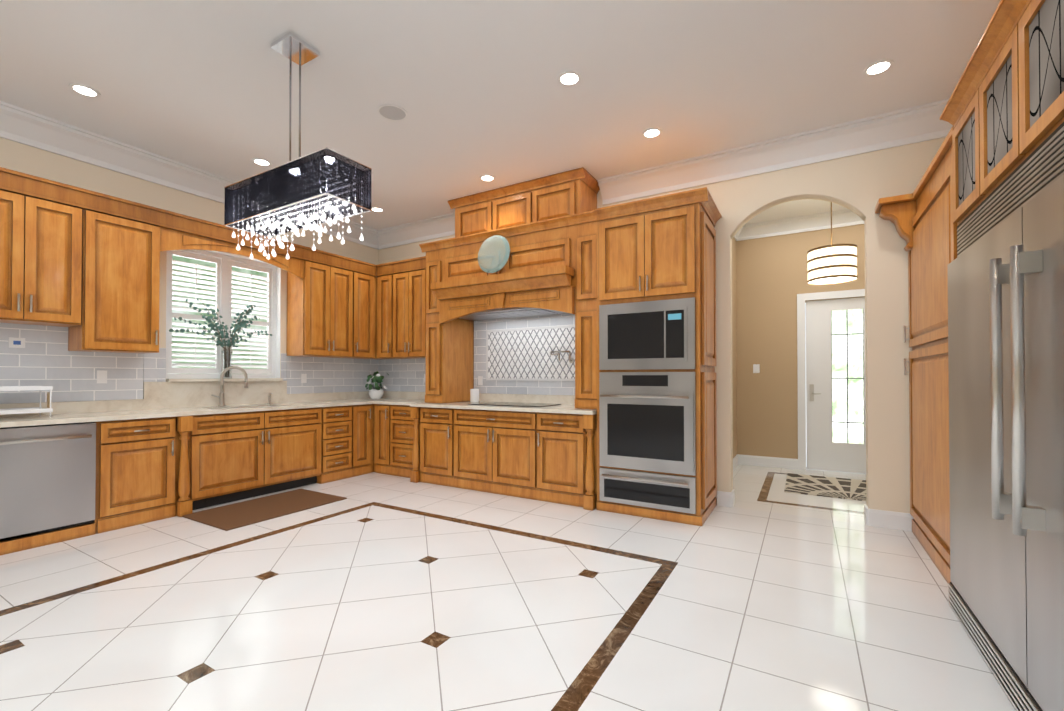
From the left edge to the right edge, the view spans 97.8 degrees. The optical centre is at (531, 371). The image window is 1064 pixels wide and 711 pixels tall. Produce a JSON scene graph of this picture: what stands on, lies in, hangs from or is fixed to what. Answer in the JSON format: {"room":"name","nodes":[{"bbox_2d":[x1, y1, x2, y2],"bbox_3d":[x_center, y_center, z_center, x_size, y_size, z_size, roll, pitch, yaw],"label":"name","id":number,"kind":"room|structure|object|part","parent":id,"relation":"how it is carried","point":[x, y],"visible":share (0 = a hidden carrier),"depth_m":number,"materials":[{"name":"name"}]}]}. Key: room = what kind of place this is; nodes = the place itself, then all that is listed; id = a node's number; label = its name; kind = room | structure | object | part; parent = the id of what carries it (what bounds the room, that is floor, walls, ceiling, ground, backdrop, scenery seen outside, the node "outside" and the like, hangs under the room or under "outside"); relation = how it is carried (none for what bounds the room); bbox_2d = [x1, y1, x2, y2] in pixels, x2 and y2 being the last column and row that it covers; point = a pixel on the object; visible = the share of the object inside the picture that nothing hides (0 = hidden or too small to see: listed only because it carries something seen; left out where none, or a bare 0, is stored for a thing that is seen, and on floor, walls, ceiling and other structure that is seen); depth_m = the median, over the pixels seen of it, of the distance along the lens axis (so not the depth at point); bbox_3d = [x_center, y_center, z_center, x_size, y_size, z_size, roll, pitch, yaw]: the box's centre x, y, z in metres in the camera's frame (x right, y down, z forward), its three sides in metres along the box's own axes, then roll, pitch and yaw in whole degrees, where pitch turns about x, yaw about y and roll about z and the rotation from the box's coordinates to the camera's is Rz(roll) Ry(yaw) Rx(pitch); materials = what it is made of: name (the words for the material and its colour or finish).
{"room":"kitchen","nodes":[
{"label":"kitchen","id":0,"kind":"room"},
{"bbox_2d":[0,137,379,403],"bbox_3d":[-4.249,-0.389,3.560,0.217,3.300,7.600,0,-1,30],"label":"wall","id":1,"kind":"structure","parent":0,"point":[30,355],"depth_m":4.18,"materials":[{"name":"tile"}]},
{"bbox_2d":[0,167,99,350],"bbox_3d":[-3.936,-0.829,3.563,0.352,1.300,0.782,0,-1,30],"label":"upper cabinet","id":2,"kind":"object","parent":1,"relation":"attached to","point":[82,265],"depth_m":3.59,"materials":[{"name":"brown wood"}]},
{"bbox_2d":[86,193,175,352],"bbox_3d":[-3.638,-0.824,4.071,0.352,1.300,0.678,0,-1,30],"label":"upper cabinet","id":3,"kind":"object","parent":1,"relation":"attached to","point":[133,235],"depth_m":4.01,"materials":[{"name":"brown wood"}]},
{"bbox_2d":[0,101,387,249],"bbox_3d":[-4.101,-1.930,3.489,0.160,0.220,7.600,0,-1,30],"label":"crown molding","id":4,"kind":"structure","parent":1,"relation":"attached to","point":[17,124],"depth_m":4.17,"materials":[{"name":"white"}]},
{"bbox_2d":[166,250,280,378],"bbox_3d":[-3.361,-0.604,5.076,0.184,1.358,1.149,0,-1,30],"label":"window","id":5,"kind":"structure","parent":1,"relation":"in","point":[225,257],"depth_m":5.15,"materials":[{"name":"white wood"}]},
{"bbox_2d":[168,250,271,373],"bbox_3d":[-3.375,-0.604,5.084,0.049,1.252,1.042,0,-1,30],"label":"window shutters","id":6,"kind":"object","parent":5,"relation":"attached to","point":[217,288],"visible":0.85,"depth_m":4.99,"materials":[{"name":"white"}]},
{"bbox_2d":[176,213,299,355],"bbox_3d":[-3.154,-0.815,4.893,0.352,1.300,1.230,0,-1,30],"label":"window valance","id":7,"kind":"object","parent":1,"relation":"attached to","point":[192,233],"depth_m":4.91,"materials":[{"name":"brown wood"}]},
{"bbox_2d":[300,245,359,358],"bbox_3d":[-2.632,-0.806,5.783,0.352,1.300,0.833,0,-1,30],"label":"upper cabinet","id":8,"kind":"object","parent":1,"relation":"attached to","point":[329,282],"depth_m":5.69,"materials":[{"name":"brown wood"}]},
{"bbox_2d":[360,261,371,358],"bbox_3d":[-2.381,-0.802,6.210,0.352,1.300,0.442,0,-1,30],"label":"upper cabinet","id":9,"kind":"object","parent":1,"relation":"attached to","point":[365,268],"depth_m":6.16,"materials":[{"name":"brown wood"}]},
{"bbox_2d":[368,264,375,358],"bbox_3d":[-2.194,-0.814,6.499,0.382,1.270,0.450,0,-1,30],"label":"upper cabinet","id":10,"kind":"object","parent":1,"relation":"attached to","point":[371,330],"depth_m":6.27,"materials":[{"name":"brown wood"}]},
{"bbox_2d":[0,0,1000,229],"bbox_3d":[-0.580,-2.095,2.929,7.000,0.100,10.200,0,-1,30],"label":"ceiling","id":11,"kind":"structure","parent":0,"point":[475,89],"depth_m":3.22,"materials":[{"name":"white paint"}]},
{"bbox_2d":[68,83,100,97],"bbox_3d":[-3.244,-2.037,3.369,0.170,0.005,0.170,0,-1,30],"label":"recessed light","id":12,"kind":"object","parent":11,"relation":"in","point":[85,90],"visible":1,"depth_m":3.37,"materials":[{"name":"white"}]},
{"bbox_2d":[252,158,271,166],"bbox_3d":[-2.617,-2.026,4.496,0.170,0.005,0.170,0,-1,30],"label":"recessed light","id":13,"kind":"object","parent":11,"relation":"in","point":[261,162],"visible":1,"depth_m":4.50,"materials":[{"name":"white"}]},
{"bbox_2d":[224,32,371,258],"bbox_3d":[-1.494,-1.404,2.926,1.060,1.280,0.310,0,-1,30],"label":"chandelier","id":14,"kind":"object","parent":11,"relation":"hanging from","point":[283,192],"visible":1,"depth_m":2.83,"materials":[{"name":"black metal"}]},
{"bbox_2d":[371,207,383,211],"bbox_3d":[-1.925,-2.013,5.772,0.170,0.005,0.170,0,-1,30],"label":"recessed light","id":15,"kind":"object","parent":11,"relation":"in","point":[376,209],"visible":0.92,"depth_m":5.77,"materials":[{"name":"white glass"}]},
{"bbox_2d":[377,104,407,120],"bbox_3d":[-1.096,-2.034,3.649,0.230,0.007,0.230,0,-1,30],"label":"ceiling speaker","id":16,"kind":"object","parent":11,"relation":"attached to","point":[391,112],"visible":1,"depth_m":3.64,"materials":[{"name":"white plastic"}]},
{"bbox_2d":[479,175,494,181],"bbox_3d":[-0.468,-2.022,4.857,0.170,0.005,0.170,0,-1,30],"label":"recessed light","id":17,"kind":"object","parent":11,"relation":"in","point":[487,178],"visible":1,"depth_m":4.86,"materials":[{"name":"white"}]},
{"bbox_2d":[557,71,581,86],"bbox_3d":[0.261,-2.039,3.235,0.170,0.005,0.170,0,-1,30],"label":"recessed light","id":18,"kind":"object","parent":11,"relation":"in","point":[569,78],"visible":1,"depth_m":3.23,"materials":[{"name":"white"}]},
{"bbox_2d":[642,128,661,138],"bbox_3d":[1.022,-2.031,3.959,0.170,0.005,0.170,0,-1,30],"label":"recessed light","id":19,"kind":"object","parent":11,"relation":"in","point":[650,133],"visible":1,"depth_m":3.96,"materials":[{"name":"white glass"}]},
{"bbox_2d":[807,202,856,284],"bbox_3d":[3.242,-1.500,5.027,0.454,1.046,0.454,0,-1,30],"label":"pendant light","id":20,"kind":"object","parent":11,"relation":"hanging from","point":[832,264],"visible":0.88,"depth_m":4.86,"materials":[{"name":"beige fabric"}]},
{"bbox_2d":[863,59,893,76],"bbox_3d":[2.328,-2.040,3.122,0.170,0.005,0.170,0,-1,30],"label":"recessed light","id":21,"kind":"object","parent":11,"relation":"in","point":[878,67],"visible":1,"depth_m":3.12,"materials":[{"name":"white glass"}]},
{"bbox_2d":[0,464,1015,710],"bbox_3d":[-0.537,1.279,2.870,6.900,0.050,10.200,0,-1,30],"label":"floor","id":22,"kind":"structure","parent":0,"point":[374,591],"depth_m":2.41,"materials":[{"name":"tile"}]},
{"bbox_2d":[70,416,179,535],"bbox_3d":[-3.514,0.829,3.989,0.632,0.872,0.535,0,-1,30],"label":"base cabinet","id":23,"kind":"object","parent":22,"relation":"on","point":[152,469],"depth_m":3.81,"materials":[{"name":"brown wood"}]},
{"bbox_2d":[0,422,95,541],"bbox_3d":[-3.786,0.782,3.457,0.669,0.781,0.652,0,-1,30],"label":"dishwasher","id":24,"kind":"object","parent":23,"relation":"in","point":[47,477],"visible":0.96,"depth_m":3.36,"materials":[{"name":"silver metal"}]},
{"bbox_2d":[180,410,271,514],"bbox_3d":[-3.143,0.836,4.620,0.632,0.872,0.719,0,-1,30],"label":"base cabinet","id":25,"kind":"object","parent":22,"relation":"on","point":[225,457],"depth_m":4.40,"materials":[{"name":"brown wood"}]},
{"bbox_2d":[182,489,346,530],"bbox_3d":[-2.459,1.263,4.347,0.750,0.012,1.120,0,-1,30],"label":"floor mat","id":26,"kind":"object","parent":22,"relation":"on","point":[239,514],"visible":0.86,"depth_m":4.23,"materials":[{"name":"brown fabric"}]},
{"bbox_2d":[272,407,323,492],"bbox_3d":[-2.841,0.841,5.133,0.632,0.872,0.720,0,-1,30],"label":"base cabinet","id":27,"kind":"object","parent":22,"relation":"on","point":[297,434],"depth_m":5.04,"materials":[{"name":"brown wood"}]},
{"bbox_2d":[324,405,359,482],"bbox_3d":[-2.555,0.846,5.620,0.632,0.872,0.550,0,-1,30],"label":"base cabinet","id":28,"kind":"object","parent":22,"relation":"on","point":[341,423],"depth_m":5.51,"materials":[{"name":"brown wood"}]},
{"bbox_2d":[360,404,367,474],"bbox_3d":[-2.379,0.849,5.920,0.632,0.872,0.284,0,-1,30],"label":"base cabinet","id":29,"kind":"object","parent":22,"relation":"on","point":[363,408],"depth_m":5.79,"materials":[{"name":"brown wood"}]},
{"bbox_2d":[368,404,375,472],"bbox_3d":[-2.144,0.853,6.290,0.662,0.872,0.731,0,-1,30],"label":"base cabinet","id":30,"kind":"object","parent":22,"relation":"on","point":[371,407],"depth_m":5.92,"materials":[{"name":"brown wood"}]},
{"bbox_2d":[0,378,367,427],"bbox_3d":[-3.161,0.322,4.640,0.750,0.501,4.617,0,-1,30],"label":"countertop","id":31,"kind":"structure","parent":30,"relation":"on","point":[177,397],"depth_m":4.57,"materials":[{"name":"stone"}]},
{"bbox_2d":[0,386,52,416],"bbox_3d":[-3.902,0.230,3.451,0.260,0.239,0.455,0,-1,30],"label":"tiered stand","id":32,"kind":"object","parent":31,"relation":"on","point":[40,410],"visible":1,"depth_m":3.50,"materials":[{"name":"white metal"}]},
{"bbox_2d":[169,298,271,377],"bbox_3d":[-3.225,-0.338,4.916,0.342,0.821,1.028,0,-1,30],"label":"plant","id":33,"kind":"object","parent":31,"relation":"on","point":[227,353],"visible":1,"depth_m":4.97,"materials":[{"name":"green plant"}]},
{"bbox_2d":[211,366,247,405],"bbox_3d":[-3.177,0.151,4.889,0.199,0.425,0.275,0,-1,30],"label":"faucet","id":34,"kind":"object","parent":31,"relation":"on","point":[221,395],"visible":1,"depth_m":4.87,"materials":[{"name":"silver metal"}]},
{"bbox_2d":[267,393,272,403],"bbox_3d":[-2.983,0.303,5.291,0.082,0.130,0.043,0,-1,30],"label":"soap dispenser","id":35,"kind":"object","parent":31,"relation":"on","point":[269,398],"visible":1,"depth_m":5.29,"materials":[{"name":"silver metal"}]},
{"bbox_2d":[365,371,388,398],"bbox_3d":[-2.126,0.185,6.361,0.324,0.386,0.300,0,-1,30],"label":"potted plant","id":36,"kind":"object","parent":31,"relation":"on","point":[376,392],"visible":1,"depth_m":6.30,"materials":[{"name":"green plant"}]},
{"bbox_2d":[364,391,596,414],"bbox_3d":[-0.564,0.337,5.323,3.033,0.135,0.807,0,-1,30],"label":"countertop","id":37,"kind":"structure","parent":30,"relation":"on","point":[414,399],"depth_m":5.37,"materials":[{"name":"stone"}]},
{"bbox_2d":[470,389,478,402],"bbox_3d":[-0.693,0.288,5.616,0.110,0.165,0.110,0,-1,30],"label":"canister","id":38,"kind":"object","parent":37,"relation":"on","point":[474,395],"visible":1,"depth_m":5.57,"materials":[{"name":"white ceramic"}]},
{"bbox_2d":[470,402,560,406],"bbox_3d":[-0.198,0.362,5.173,0.920,0.008,0.500,0,-1,30],"label":"cooktop","id":39,"kind":"object","parent":37,"relation":"in","point":[517,404],"visible":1,"depth_m":5.04,"materials":[{"name":"black glass"}]},
{"bbox_2d":[376,404,387,474],"bbox_3d":[-1.742,0.851,6.111,0.318,0.872,0.632,0,-1,30],"label":"base cabinet","id":40,"kind":"object","parent":22,"relation":"on","point":[381,409],"depth_m":5.83,"materials":[{"name":"brown wood"}]},
{"bbox_2d":[388,405,415,479],"bbox_3d":[-1.424,0.849,5.924,0.560,0.872,0.632,0,-1,30],"label":"base cabinet","id":41,"kind":"object","parent":22,"relation":"on","point":[401,418],"depth_m":5.66,"materials":[{"name":"brown wood"}]},
{"bbox_2d":[416,407,459,487],"bbox_3d":[-0.875,0.845,5.547,0.570,0.872,0.726,0,-1,30],"label":"base cabinet","id":42,"kind":"object","parent":22,"relation":"on","point":[437,429],"depth_m":5.24,"materials":[{"name":"brown wood"}]},
{"bbox_2d":[456,409,543,500],"bbox_3d":[-0.232,0.841,5.170,1.200,0.872,0.726,0,-1,30],"label":"base cabinet","id":43,"kind":"object","parent":22,"relation":"on","point":[502,452],"depth_m":4.79,"materials":[{"name":"brown wood"}]},
{"bbox_2d":[544,413,596,507],"bbox_3d":[0.419,0.838,4.787,0.590,0.872,0.726,0,-1,30],"label":"base cabinet","id":44,"kind":"object","parent":22,"relation":"on","point":[570,440],"depth_m":4.40,"materials":[{"name":"brown wood"}]},
{"bbox_2d":[594,187,721,525],"bbox_3d":[1.179,-0.106,4.305,0.980,2.750,0.804,0,-1,30],"label":"tall cabinet","id":45,"kind":"object","parent":22,"relation":"on","point":[663,247],"depth_m":4.01,"materials":[{"name":"brown wood"}]},
{"bbox_2d":[599,297,695,369],"bbox_3d":[0.980,-0.314,4.037,0.840,0.590,0.036,0,-1,30],"label":"microwave","id":46,"kind":"object","parent":45,"relation":"in","point":[658,334],"visible":0.98,"depth_m":4.01,"materials":[{"name":"silver metal"}]},
{"bbox_2d":[599,372,695,475],"bbox_3d":[0.963,0.430,4.001,0.840,0.852,0.102,0,-1,30],"label":"wall oven","id":47,"kind":"object","parent":45,"relation":"in","point":[647,421],"visible":1,"depth_m":3.99,"materials":[{"name":"silver metal"}]},
{"bbox_3d":[0.967,1.023,4.002,0.840,0.295,0.086,0,-1,30],"label":"warming drawer","id":48,"kind":"part","parent":45,"relation":"part of","materials":[{"name":"silver metal"}]},
{"bbox_2d":[784,473,866,500],"bbox_3d":[3.429,1.271,5.080,1.140,0.010,1.070,0,-1,30],"label":"rug","id":49,"kind":"object","parent":22,"relation":"on","point":[843,488],"visible":0.57,"depth_m":5.12,"materials":[{"name":"beige fabric"}]},
{"bbox_2d":[875,126,956,582],"bbox_3d":[2.836,-0.045,2.977,0.872,2.600,1.412,0,-1,30],"label":"tall cabinet","id":50,"kind":"object","parent":22,"relation":"on","point":[920,217],"visible":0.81,"depth_m":3.07,"materials":[{"name":"brown wood"}]},
{"bbox_2d":[948,122,1063,710],"bbox_3d":[2.020,0.222,1.494,0.779,2.037,2.040,0,-1,30],"label":"fridge","id":51,"kind":"object","parent":22,"relation":"on","point":[1006,375],"visible":1,"depth_m":1.70,"materials":[{"name":"silver metal"}]},
{"bbox_2d":[379,137,945,512],"bbox_3d":[0.695,-0.373,5.131,7.150,3.300,0.162,0,-1,30],"label":"wall","id":52,"kind":"structure","parent":0,"point":[859,185],"depth_m":4.07,"materials":[{"name":"beige paint"}]},
{"bbox_2d":[376,261,395,358],"bbox_3d":[-1.877,-0.816,6.370,0.401,1.270,0.351,0,-1,30],"label":"upper cabinet","id":53,"kind":"object","parent":52,"relation":"attached to","point":[385,272],"depth_m":6.22,"materials":[{"name":"brown wood"}]},
{"bbox_2d":[396,256,423,358],"bbox_3d":[-1.542,-0.818,6.173,0.658,1.270,0.351,0,-1,30],"label":"upper cabinet","id":54,"kind":"object","parent":52,"relation":"attached to","point":[409,272],"depth_m":5.99,"materials":[{"name":"brown wood"}]},
{"bbox_2d":[376,212,454,247],"bbox_3d":[-1.457,-1.902,6.249,1.562,0.220,0.160,0,-1,30],"label":"crown molding","id":55,"kind":"structure","parent":52,"relation":"attached to","point":[443,225],"depth_m":6.32,"materials":[{"name":"white"}]},
{"bbox_2d":[424,256,425,357],"bbox_3d":[-1.186,-0.820,5.964,0.283,1.270,0.351,0,-1,30],"label":"upper cabinet","id":56,"kind":"object","parent":52,"relation":"attached to","point":[424,256],"depth_m":5.86,"materials":[{"name":"brown wood"}]},
{"bbox_2d":[419,167,599,408],"bbox_3d":[-0.237,-0.828,5.149,2.280,2.384,0.797,0,-1,30],"label":"mantle","id":57,"kind":"object","parent":52,"relation":"attached to","point":[546,227],"visible":0.96,"depth_m":4.91,"materials":[{"name":"brown wood"}]},
{"bbox_2d":[478,235,509,274],"bbox_3d":[-0.396,-1.219,4.891,0.410,0.439,0.093,0,-1,30],"label":"plate","id":58,"kind":"object","parent":57,"relation":"on","point":[493,253],"visible":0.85,"depth_m":4.89,"materials":[{"name":"teal ceramic"}]},
{"bbox_2d":[550,351,573,362],"bbox_3d":[0.317,-0.162,5.165,0.259,0.138,0.156,0,-1,30],"label":"pot filler","id":59,"kind":"object","parent":52,"relation":"attached to","point":[571,360],"visible":1,"depth_m":5.16,"materials":[{"name":"silver metal"}]},
{"bbox_2d":[597,99,952,204],"bbox_3d":[2.055,-1.923,4.186,3.072,0.220,0.160,0,-1,30],"label":"crown molding","id":60,"kind":"structure","parent":52,"relation":"attached to","point":[915,124],"depth_m":4.08,"materials":[{"name":"white"}]},
{"bbox_2d":[864,507,913,530],"bbox_3d":[2.886,1.196,3.748,0.306,0.135,0.018,0,-1,30],"label":"baseboard","id":61,"kind":"structure","parent":52,"relation":"attached to","point":[888,519],"depth_m":3.74,"materials":[{"name":"white wood"}]},
{"bbox_2d":[732,237,739,457],"bbox_3d":[2.239,-0.368,5.587,0.150,3.300,2.190,0,-1,30],"label":"wall","id":62,"kind":"structure","parent":0,"point":[735,367],"depth_m":6.36,"materials":[{"name":"beige paint"}]},
{"bbox_2d":[717,454,738,493],"bbox_3d":[2.316,1.214,5.537,0.018,0.135,2.210,0,-1,30],"label":"baseboard","id":63,"kind":"structure","parent":62,"relation":"attached to","point":[736,459],"depth_m":6.22,"materials":[{"name":"white wood"}]},
{"bbox_2d":[734,224,747,240],"bbox_3d":[2.364,-1.931,5.541,0.128,0.176,2.210,0,-1,30],"label":"crown molding","id":64,"kind":"structure","parent":62,"relation":"attached to","point":[742,234],"depth_m":6.43,"materials":[{"name":"white"}]},
{"bbox_2d":[736,224,864,458],"bbox_3d":[3.867,-0.364,6.040,2.500,3.300,0.200,0,-1,30],"label":"wall","id":65,"kind":"structure","parent":0,"point":[769,278],"depth_m":6.28,"materials":[{"name":"beige paint"}]},
{"bbox_2d":[753,364,759,372],"bbox_3d":[3.082,-0.040,6.377,0.080,0.120,0.007,0,-1,30],"label":"switch plate","id":66,"kind":"object","parent":65,"relation":"attached to","point":[756,368],"visible":1,"depth_m":6.37,"materials":[{"name":"white plastic"}]},
{"bbox_2d":[739,454,797,468],"bbox_3d":[3.200,1.221,6.289,0.720,0.135,0.018,0,-1,30],"label":"baseboard","id":67,"kind":"structure","parent":65,"relation":"attached to","point":[776,462],"depth_m":6.28,"materials":[{"name":"white wood"}]},
{"bbox_2d":[748,209,863,239],"bbox_3d":[3.737,-1.927,5.942,1.830,0.176,0.128,0,-1,30],"label":"crown molding","id":68,"kind":"structure","parent":65,"relation":"attached to","point":[841,218],"depth_m":6.06,"materials":[{"name":"white"}]},
{"bbox_2d":[797,289,865,473],"bbox_3d":[3.992,0.130,5.872,1.100,2.310,0.104,0,-1,30],"label":"hall door","id":69,"kind":"structure","parent":65,"relation":"in","point":[832,400],"depth_m":5.97,"materials":[{"name":"white wood"}]},
{"label":"outside","id":70,"kind":"structure","parent":0,"visible":0},
{"bbox_2d":[168,255,267,378],"bbox_3d":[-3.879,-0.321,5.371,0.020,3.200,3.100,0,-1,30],"label":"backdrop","id":71,"kind":"structure","parent":70,"point":[200,262],"depth_m":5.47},
{"bbox_3d":[1.736,-0.425,0.043,0.200,3.300,7.600,0,-1,30],"label":"wall","id":72,"kind":"structure","parent":0,"visible":0},
{"bbox_2d":[940,0,1063,225],"bbox_3d":[1.875,-1.113,1.204,0.722,0.620,2.750,0,-1,30],"label":"upper cabinet","id":73,"kind":"object","parent":72,"relation":"attached to","point":[1003,113],"visible":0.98,"depth_m":1.87,"materials":[{"name":"brown wood"}]}
]}

